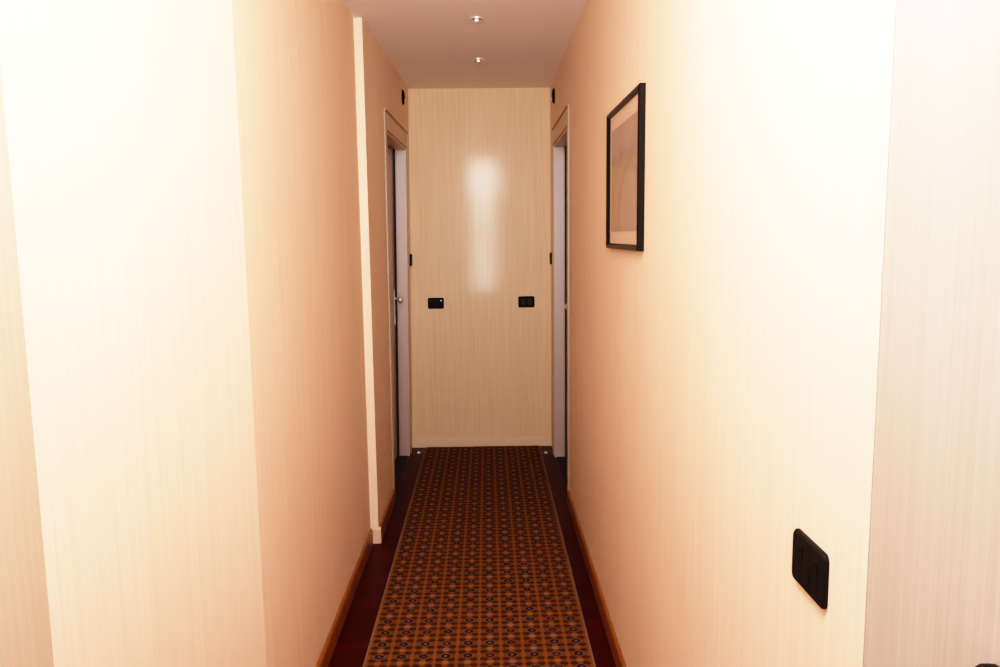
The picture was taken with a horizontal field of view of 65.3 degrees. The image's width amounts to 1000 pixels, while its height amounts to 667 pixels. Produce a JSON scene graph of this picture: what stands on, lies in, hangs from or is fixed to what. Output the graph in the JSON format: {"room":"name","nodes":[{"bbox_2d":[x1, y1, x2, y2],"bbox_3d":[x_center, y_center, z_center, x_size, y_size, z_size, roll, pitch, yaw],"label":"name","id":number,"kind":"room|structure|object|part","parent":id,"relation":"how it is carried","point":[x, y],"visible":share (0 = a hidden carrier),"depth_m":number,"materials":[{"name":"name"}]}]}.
{"room":"hallway","nodes":[
{"label":"hallway","id":0,"kind":"room"},
{"bbox_2d":[0,64,53,666],"bbox_3d":[-0.786,0.152,0.857,0.150,2.400,0.689,-1,7,-1],"label":"wall","id":1,"kind":"structure","parent":0,"point":[25,630],"depth_m":1.16,"materials":[{"name":"beige paint"}]},
{"bbox_2d":[0,0,370,666],"bbox_3d":[-0.748,-0.042,2.384,0.279,2.400,2.385,-1,7,-1],"label":"wall","id":2,"kind":"structure","parent":0,"point":[184,174],"depth_m":1.62,"materials":[{"name":"paint"}]},
{"bbox_2d":[315,489,394,666],"bbox_3d":[-0.581,1.031,3.150,0.049,0.075,2.290,-1,7,-1],"label":"baseboard","id":3,"kind":"structure","parent":2,"relation":"attached to","point":[324,659],"depth_m":3.09,"materials":[{"name":"brown wood"}]},
{"bbox_2d":[353,18,411,526],"bbox_3d":[-0.697,-0.313,4.523,0.254,2.400,1.925,-1,7,-1],"label":"wall","id":4,"kind":"structure","parent":0,"point":[379,86],"depth_m":3.73,"materials":[{"name":"paper"}]},
{"bbox_2d":[370,526,381,543],"bbox_3d":[-0.590,0.958,3.708,0.050,0.080,0.013,-1,7,-1],"label":"baseboard","id":5,"kind":"structure","parent":4,"relation":"attached to","point":[377,539],"depth_m":3.70,"materials":[{"name":"beige wood"}]},
{"bbox_2d":[384,108,411,497],"bbox_3d":[-0.663,-0.178,4.636,0.190,2.107,0.975,-1,7,-1],"label":"door","id":6,"kind":"structure","parent":4,"relation":"in","point":[395,135],"depth_m":4.99,"materials":[{"name":"paint"}]},
{"bbox_3d":[-0.683,-0.170,5.022,0.017,0.235,0.034,-1,7,-1],"label":"handle plate","id":7,"kind":"part","parent":6,"relation":"part of","materials":[{"name":"metal"}]},
{"bbox_2d":[402,89,404,104],"bbox_3d":[-0.590,-1.447,4.777,0.021,0.088,0.060,-1,7,-1],"label":"electrical outlet","id":8,"kind":"object","parent":4,"relation":"attached to","point":[403,93],"depth_m":4.76,"materials":[{"name":"black plastic"}]},
{"bbox_2d":[343,0,587,88],"bbox_3d":[-0.062,-1.359,2.852,1.900,0.080,5.000,-1,7,-1],"label":"ceiling","id":9,"kind":"structure","parent":0,"point":[430,44],"depth_m":3.79,"materials":[{"name":"paint"}]},
{"bbox_2d":[469,16,483,21],"bbox_3d":[-0.104,-1.388,3.452,0.068,0.015,0.068,-1,7,-1],"label":"recessed light","id":10,"kind":"object","parent":9,"relation":"in","point":[475,18],"visible":1,"depth_m":3.44,"materials":[{"name":"metal"}]},
{"bbox_2d":[472,58,484,61],"bbox_3d":[-0.117,-1.490,4.255,0.068,0.015,0.068,-1,7,-1],"label":"recessed light","id":11,"kind":"object","parent":9,"relation":"in","point":[474,59],"visible":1,"depth_m":4.25,"materials":[{"name":"metal"}]},
{"bbox_2d":[328,446,615,666],"bbox_3d":[-0.007,1.281,1.623,3.200,0.050,8.100,-1,7,-1],"label":"floor","id":12,"kind":"structure","parent":0,"point":[350,650],"depth_m":3.31,"materials":[{"name":"brown wood"}]},
{"bbox_2d":[362,446,595,666],"bbox_3d":[-0.066,1.160,2.314,0.788,0.016,6.102,-1,7,-1],"label":"runner rug","id":13,"kind":"object","parent":12,"relation":"on","point":[481,575],"visible":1,"depth_m":3.31,"materials":[{"name":"carpet"}]},
{"bbox_2d":[408,88,550,435],"bbox_3d":[-0.149,-0.426,5.364,1.078,2.400,0.247,-1,7,-1],"label":"wall","id":14,"kind":"structure","parent":0,"point":[480,181],"depth_m":5.23,"materials":[{"name":"wood"}]},
{"bbox_2d":[428,298,443,308],"bbox_3d":[-0.432,-0.204,5.260,0.108,0.074,0.012,-1,7,-1],"label":"light switch","id":15,"kind":"object","parent":14,"relation":"attached to","point":[433,303],"visible":1,"depth_m":5.26,"materials":[{"name":"black plastic"}]},
{"bbox_2d":[412,437,551,447],"bbox_3d":[-0.126,0.746,5.383,0.962,0.070,0.012,-1,7,-1],"label":"baseboard","id":16,"kind":"structure","parent":14,"relation":"attached to","point":[529,441],"depth_m":5.38,"materials":[{"name":"beige wood"}]},
{"bbox_2d":[412,434,551,438],"bbox_3d":[-0.126,0.712,5.376,0.962,0.016,0.018,-1,7,-1],"label":"trim","id":17,"kind":"structure","parent":14,"relation":"attached to","point":[534,435],"depth_m":5.37,"materials":[{"name":"beige wood"}]},
{"bbox_2d":[518,296,534,307],"bbox_3d":[0.178,-0.214,5.267,0.110,0.076,0.012,-1,7,-1],"label":"light switch","id":18,"kind":"object","parent":14,"relation":"attached to","point":[523,301],"visible":1,"depth_m":5.26,"materials":[{"name":"black plastic"}]},
{"bbox_2d":[550,0,999,666],"bbox_3d":[0.456,-0.133,2.990,0.192,2.400,4.950,-1,7,-1],"label":"wall","id":19,"kind":"structure","parent":0,"point":[723,371],"depth_m":1.10,"materials":[{"name":"paint"}]},
{"bbox_2d":[551,88,554,103],"bbox_3d":[0.324,-1.460,4.791,0.021,0.088,0.060,-1,7,-1],"label":"electrical outlet","id":20,"kind":"object","parent":19,"relation":"attached to","point":[553,90],"depth_m":4.77,"materials":[{"name":"black plastic"}]},
{"bbox_2d":[552,104,568,490],"bbox_3d":[0.425,-0.183,4.574,0.160,2.107,0.965,-1,7,-1],"label":"door","id":21,"kind":"structure","parent":19,"relation":"in","point":[560,130],"depth_m":4.95,"materials":[{"name":"paint"}]},
{"bbox_2d":[567,490,625,666],"bbox_3d":[0.397,1.087,2.621,0.012,0.075,3.235,-1,7,-1],"label":"baseboard","id":22,"kind":"structure","parent":19,"relation":"attached to","point":[616,651],"depth_m":3.08,"materials":[{"name":"brown wood"}]},
{"bbox_2d":[606,83,645,250],"bbox_3d":[0.375,-0.485,2.375,0.020,0.456,0.560,-1,7,-1],"label":"framed picture","id":23,"kind":"object","parent":19,"relation":"attached to","point":[625,124],"visible":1,"depth_m":2.32,"materials":[{"name":"black paint"}]},
{"bbox_2d":[611,111,637,231],"bbox_3d":[0.376,-0.476,2.376,0.001,0.328,0.450,-1,7,-1],"label":"print","id":24,"kind":"object","parent":23,"relation":"attached to","point":[624,132],"depth_m":2.35},
{"bbox_2d":[792,528,829,608],"bbox_3d":[0.412,0.312,1.041,0.010,0.074,0.104,-1,7,-1],"label":"light switch","id":25,"kind":"object","parent":19,"relation":"attached to","point":[810,563],"visible":1,"depth_m":1.03,"materials":[{"name":"black plastic"}]},
{"bbox_2d":[975,663,999,666],"bbox_3d":[0.396,0.312,0.614,0.013,0.085,0.090,-1,7,-1],"label":"light switch","id":26,"kind":"object","parent":19,"relation":"attached to","point":[980,664],"visible":1,"depth_m":0.63,"materials":[{"name":"black plastic"}]}
]}

